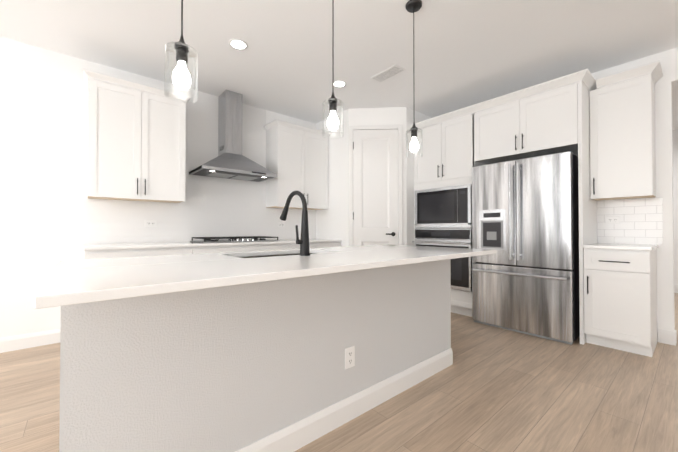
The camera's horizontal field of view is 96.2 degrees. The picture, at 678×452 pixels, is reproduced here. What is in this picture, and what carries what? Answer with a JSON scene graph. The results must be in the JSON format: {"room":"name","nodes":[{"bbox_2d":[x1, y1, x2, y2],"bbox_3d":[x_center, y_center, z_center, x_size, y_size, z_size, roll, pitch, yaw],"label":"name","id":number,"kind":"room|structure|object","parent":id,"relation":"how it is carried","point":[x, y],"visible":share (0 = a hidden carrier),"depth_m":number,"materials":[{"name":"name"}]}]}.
{"room":"kitchen","nodes":[
{"label":"kitchen","id":0,"kind":"room"},
{"bbox_2d":[0,37,315,337],"bbox_3d":[-0.949,-0.257,4.409,11.600,2.740,0.140,1,-1,-40],"label":"wall","id":1,"kind":"structure","parent":0,"point":[43,142],"depth_m":2.79,"materials":[{"name":"white paint"}]},
{"bbox_2d":[0,329,59,352],"bbox_3d":[-3.843,1.023,1.843,3.485,0.125,0.015,1,-1,-40],"label":"baseboard","id":2,"kind":"structure","parent":1,"relation":"attached to","point":[19,342],"depth_m":2.73,"materials":[{"name":"white paint"}]},
{"bbox_2d":[83,68,190,202],"bbox_3d":[-2.057,-0.834,3.132,0.890,1.134,0.370,1,-1,-40],"label":"upper cabinet","id":3,"kind":"object","parent":1,"relation":"attached to","point":[136,145],"visible":0.98,"depth_m":2.99,"materials":[{"name":"white paint"}]},
{"bbox_2d":[83,88,315,243],"bbox_3d":[-1.441,-0.722,3.901,2.811,1.818,0.006,1,-1,-40],"label":"backsplash","id":4,"kind":"structure","parent":1,"relation":"attached to","point":[215,207],"depth_m":3.72,"materials":[{"name":"tile"}]},
{"bbox_2d":[145,220,156,226],"bbox_3d":[-2.072,-0.028,3.350,0.115,0.072,0.008,1,-1,-40],"label":"electrical outlet","id":5,"kind":"object","parent":4,"relation":"attached to","point":[150,223],"visible":1,"depth_m":3.35,"materials":[{"name":"white plastic"}]},
{"bbox_2d":[278,222,284,226],"bbox_3d":[-0.836,-0.017,4.397,0.115,0.072,0.008,1,-1,-40],"label":"electrical outlet","id":6,"kind":"object","parent":4,"relation":"attached to","point":[281,224],"visible":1,"depth_m":4.40,"materials":[{"name":"white plastic"}]},
{"bbox_2d":[189,90,276,181],"bbox_3d":[-1.275,-1.118,3.712,0.900,1.028,0.501,1,-1,-40],"label":"range hood","id":7,"kind":"object","parent":1,"relation":"attached to","point":[230,161],"visible":1,"depth_m":3.68,"materials":[{"name":"silver metal"}]},
{"bbox_2d":[263,119,329,209],"bbox_3d":[-0.591,-0.820,4.374,0.893,1.134,0.370,1,-1,-40],"label":"upper cabinet","id":8,"kind":"object","parent":1,"relation":"attached to","point":[296,159],"visible":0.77,"depth_m":4.21,"materials":[{"name":"white paint"}]},
{"bbox_2d":[316,109,348,246],"bbox_3d":[-0.079,-0.255,4.543,0.100,2.740,0.780,1,-1,-40],"label":"wall","id":9,"kind":"structure","parent":0,"point":[332,221],"depth_m":4.40,"materials":[{"name":"white paint"}]},
{"bbox_2d":[0,293,677,451],"bbox_3d":[1.707,1.109,1.257,11.600,0.060,8.480,1,-1,-40],"label":"floor","id":10,"kind":"structure","parent":0,"point":[493,389],"depth_m":1.86,"materials":[{"name":"brown wood"}]},
{"bbox_2d":[84,247,202,258],"bbox_3d":[-1.961,0.652,3.034,0.890,0.893,0.620,1,-1,-40],"label":"base cabinet","id":11,"kind":"object","parent":10,"relation":"on","point":[135,251],"depth_m":2.79,"materials":[{"name":"white paint"}]},
{"bbox_2d":[83,239,341,250],"bbox_3d":[-1.234,0.198,3.642,2.804,0.027,0.638,1,-1,-40],"label":"countertop","id":12,"kind":"structure","parent":11,"relation":"on","point":[112,246],"depth_m":3.09,"materials":[{"name":"white stone"}]},
{"bbox_2d":[190,236,279,242],"bbox_3d":[-1.235,0.158,3.651,0.900,0.052,0.520,1,-1,-40],"label":"cooktop","id":13,"kind":"object","parent":12,"relation":"in","point":[230,239],"visible":1,"depth_m":3.50,"materials":[{"name":"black metal"}]},
{"bbox_2d":[203,243,294,253],"bbox_3d":[-1.243,0.658,3.641,1.230,0.893,0.620,1,-1,-40],"label":"base cabinet","id":14,"kind":"object","parent":10,"relation":"on","point":[250,246],"depth_m":3.47,"materials":[{"name":"white paint"}]},
{"bbox_2d":[59,252,452,451],"bbox_3d":[-0.198,0.640,1.926,2.290,0.893,0.685,1,-1,-40],"label":"kitchen island","id":15,"kind":"object","parent":10,"relation":"on","point":[221,352],"depth_m":1.33,"materials":[{"name":"white paint"}]},
{"bbox_2d":[55,244,425,267],"bbox_3d":[-0.269,0.181,1.999,2.330,0.027,0.450,1,-1,-40],"label":"island countertop","id":16,"kind":"structure","parent":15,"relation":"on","point":[104,262],"depth_m":1.52,"materials":[{"name":"white stone"}]},
{"bbox_2d":[280,191,309,255],"bbox_3d":[-0.277,-0.021,1.778,0.090,0.370,0.290,1,-1,-40],"label":"faucet","id":17,"kind":"object","parent":16,"relation":"on","point":[303,241],"visible":1,"depth_m":1.69,"materials":[{"name":"black metal"}]},
{"bbox_2d":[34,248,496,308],"bbox_3d":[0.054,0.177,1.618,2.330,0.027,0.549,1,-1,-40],"label":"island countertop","id":18,"kind":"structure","parent":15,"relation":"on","point":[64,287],"depth_m":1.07,"materials":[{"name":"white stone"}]},
{"bbox_2d":[239,253,314,257],"bbox_3d":[-0.349,0.300,1.884,0.656,0.212,0.376,1,-1,-40],"label":"sink basin","id":19,"kind":"object","parent":18,"relation":"in","point":[271,255],"depth_m":2.03,"materials":[{"name":"silver metal"}]},
{"bbox_2d":[345,346,354,368],"bbox_3d":[0.062,0.739,1.711,0.072,0.115,0.008,1,-1,-40],"label":"outlet","id":20,"kind":"object","parent":15,"relation":"attached to","point":[349,357],"visible":1,"depth_m":1.71,"materials":[{"name":"white plastic"}]},
{"bbox_2d":[295,243,340,248],"bbox_3d":[-0.517,0.665,4.256,0.912,0.893,0.620,1,-1,-40],"label":"base cabinet","id":21,"kind":"object","parent":10,"relation":"on","point":[311,245],"depth_m":4.09,"materials":[{"name":"white paint"}]},
{"bbox_2d":[414,114,485,316],"bbox_3d":[1.548,-0.110,4.110,0.661,2.440,0.856,1,-1,-40],"label":"tall cabinet","id":22,"kind":"object","parent":10,"relation":"on","point":[446,159],"visible":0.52,"depth_m":3.86,"materials":[{"name":"white paint"}]},
{"bbox_2d":[412,228,471,291],"bbox_3d":[1.505,0.409,4.068,0.674,0.750,0.792,1,-1,-40],"label":"built-in oven","id":23,"kind":"object","parent":22,"relation":"in","point":[461,275],"visible":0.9,"depth_m":3.73,"materials":[{"name":"silver metal"}]},
{"bbox_2d":[415,184,471,227],"bbox_3d":[1.514,-0.233,4.083,0.549,0.515,0.792,1,-1,-40],"label":"built-in microwave","id":24,"kind":"object","parent":22,"relation":"in","point":[447,207],"visible":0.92,"depth_m":3.87,"materials":[{"name":"silver metal"}]},
{"bbox_2d":[471,151,579,344],"bbox_3d":[2.077,0.200,3.349,0.793,1.796,0.930,1,-1,-40],"label":"refrigerator","id":25,"kind":"object","parent":10,"relation":"on","point":[525,225],"visible":1,"depth_m":3.05,"materials":[{"name":"metal"}]},
{"bbox_2d":[474,82,596,344],"bbox_3d":[2.153,-0.118,3.395,0.661,2.440,1.016,1,-1,-40],"label":"cabinet","id":26,"kind":"object","parent":10,"relation":"on","point":[553,121],"visible":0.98,"depth_m":3.06,"materials":[{"name":"white paint"}]},
{"bbox_2d":[583,243,657,356],"bbox_3d":[2.626,0.636,2.829,0.661,0.920,0.443,1,-1,-40],"label":"base cabinet","id":27,"kind":"object","parent":10,"relation":"on","point":[620,296],"visible":1,"depth_m":2.64,"materials":[{"name":"white paint"}]},
{"bbox_2d":[0,0,677,129],"bbox_3d":[1.707,-1.700,1.288,11.600,0.080,8.480,1,-1,-40],"label":"ceiling","id":28,"kind":"structure","parent":0,"point":[467,53],"depth_m":2.73,"materials":[{"name":"white paint"}]},
{"bbox_2d":[164,0,197,102],"bbox_3d":[-0.641,-1.093,1.246,0.123,1.134,0.123,1,-1,-40],"label":"pendant light","id":29,"kind":"object","parent":28,"relation":"hanging from","point":[181,78],"visible":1,"depth_m":1.23,"materials":[{"name":"black"}]},
{"bbox_2d":[229,39,247,49],"bbox_3d":[-0.910,-1.641,2.753,0.164,0.005,0.164,1,-1,-40],"label":"recessed light","id":30,"kind":"object","parent":28,"relation":"in","point":[237,44],"visible":1,"depth_m":2.75,"materials":[{"name":"white paint"}]},
{"bbox_2d":[322,0,343,138],"bbox_3d":[-0.035,-1.088,1.759,0.123,1.134,0.123,1,-1,-40],"label":"pendant light","id":31,"kind":"object","parent":28,"relation":"hanging from","point":[333,121],"visible":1,"depth_m":1.75,"materials":[{"name":"black"}]},
{"bbox_2d":[334,80,345,87],"bbox_3d":[0.003,-1.633,3.500,0.164,0.005,0.164,1,-1,-40],"label":"recessed light","id":32,"kind":"object","parent":28,"relation":"in","point":[339,84],"visible":0.94,"depth_m":3.51,"materials":[{"name":"white paint"}]},
{"bbox_2d":[371,64,405,82],"bbox_3d":[0.524,-1.635,3.273,0.160,0.008,0.360,1,-1,-40],"label":"ceiling vent","id":33,"kind":"object","parent":28,"relation":"in","point":[388,73],"visible":1,"depth_m":3.25,"materials":[{"name":"white metal"}]},
{"bbox_2d":[406,0,422,157],"bbox_3d":[0.557,-1.082,2.260,0.123,1.134,0.123,1,-1,-40],"label":"pendant light","id":34,"kind":"object","parent":28,"relation":"hanging from","point":[412,6],"visible":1,"depth_m":2.24,"materials":[{"name":"black"}]},
{"bbox_2d":[349,107,406,244],"bbox_3d":[0.532,-0.259,4.230,0.790,2.740,0.100,0,-1,5],"label":"wall","id":35,"kind":"structure","parent":0,"point":[379,116],"depth_m":4.18,"materials":[{"name":"white paint"}]},
{"bbox_2d":[353,129,397,245],"bbox_3d":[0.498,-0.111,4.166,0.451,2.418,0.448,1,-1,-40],"label":"pantry door","id":36,"kind":"structure","parent":35,"relation":"in","point":[375,187],"depth_m":4.17,"materials":[{"name":"white paint"}]},
{"bbox_2d":[349,124,402,245],"bbox_3d":[0.499,-0.136,4.163,0.730,2.492,0.033,0,-1,5],"label":"door frame","id":37,"kind":"structure","parent":35,"relation":"attached to","point":[400,180],"depth_m":4.15,"materials":[{"name":"white paint"}]},
{"bbox_2d":[406,107,436,245],"bbox_3d":[1.192,-0.257,4.441,0.791,2.740,0.100,1,-1,-40],"label":"wall","id":38,"kind":"structure","parent":0,"point":[411,115],"depth_m":4.21,"materials":[{"name":"white paint"}]},
{"bbox_2d":[440,47,677,336],"bbox_3d":[3.317,-0.276,2.635,0.120,2.740,8.080,1,-1,-40],"label":"wall","id":39,"kind":"structure","parent":0,"point":[668,59],"depth_m":2.85,"materials":[{"name":"white paint"}]},
{"bbox_2d":[411,69,598,129],"bbox_3d":[1.887,-1.375,3.709,0.679,0.080,1.928,1,-1,-40],"label":"crown molding","id":40,"kind":"structure","parent":39,"relation":"attached to","point":[585,77],"depth_m":3.21,"materials":[{"name":"white paint"}]},
{"bbox_2d":[589,60,662,200],"bbox_3d":[2.745,-0.846,2.918,0.384,1.155,0.486,1,-1,-40],"label":"upper cabinet","id":41,"kind":"object","parent":39,"relation":"attached to","point":[622,142],"visible":1,"depth_m":2.83,"materials":[{"name":"white paint"}]},
{"bbox_2d":[597,197,662,244],"bbox_3d":[2.890,-0.047,3.040,0.005,0.449,0.474,1,-1,-40],"label":"backsplash","id":42,"kind":"structure","parent":39,"relation":"attached to","point":[641,219],"depth_m":3.02,"materials":[{"name":"tile"}]},
{"bbox_2d":[605,216,620,223],"bbox_3d":[2.812,-0.061,3.122,0.008,0.072,0.115,1,-1,-40],"label":"electrical outlet","id":43,"kind":"object","parent":42,"relation":"attached to","point":[613,220],"visible":1,"depth_m":3.12,"materials":[{"name":"white plastic"}]},
{"bbox_2d":[658,329,676,345],"bbox_3d":[4.492,1.016,1.222,0.136,0.125,4.426,1,-1,-40],"label":"baseboard","id":44,"kind":"structure","parent":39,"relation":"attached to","point":[667,337],"depth_m":2.83,"materials":[{"name":"white paint"}]},
{"bbox_2d":[671,83,674,330],"bbox_3d":[3.131,-0.124,2.854,0.122,2.440,0.004,1,-1,-40],"label":"trim","id":45,"kind":"structure","parent":39,"relation":"attached to","point":[672,213],"depth_m":2.82,"materials":[{"name":"white paint"}]},
{"bbox_2d":[672,130,677,284],"bbox_3d":[5.958,-0.252,4.871,0.140,2.740,8.080,1,-1,-40],"label":"wall","id":46,"kind":"structure","parent":0,"point":[675,174],"depth_m":5.11,"materials":[{"name":"white paint"}]},
{"bbox_2d":[674,285,677,292],"bbox_3d":[5.899,1.055,4.806,0.015,0.125,8.080,1,-1,-40],"label":"baseboard","id":47,"kind":"structure","parent":46,"relation":"attached to","point":[675,288],"depth_m":5.10,"materials":[{"name":"white paint"}]}
]}

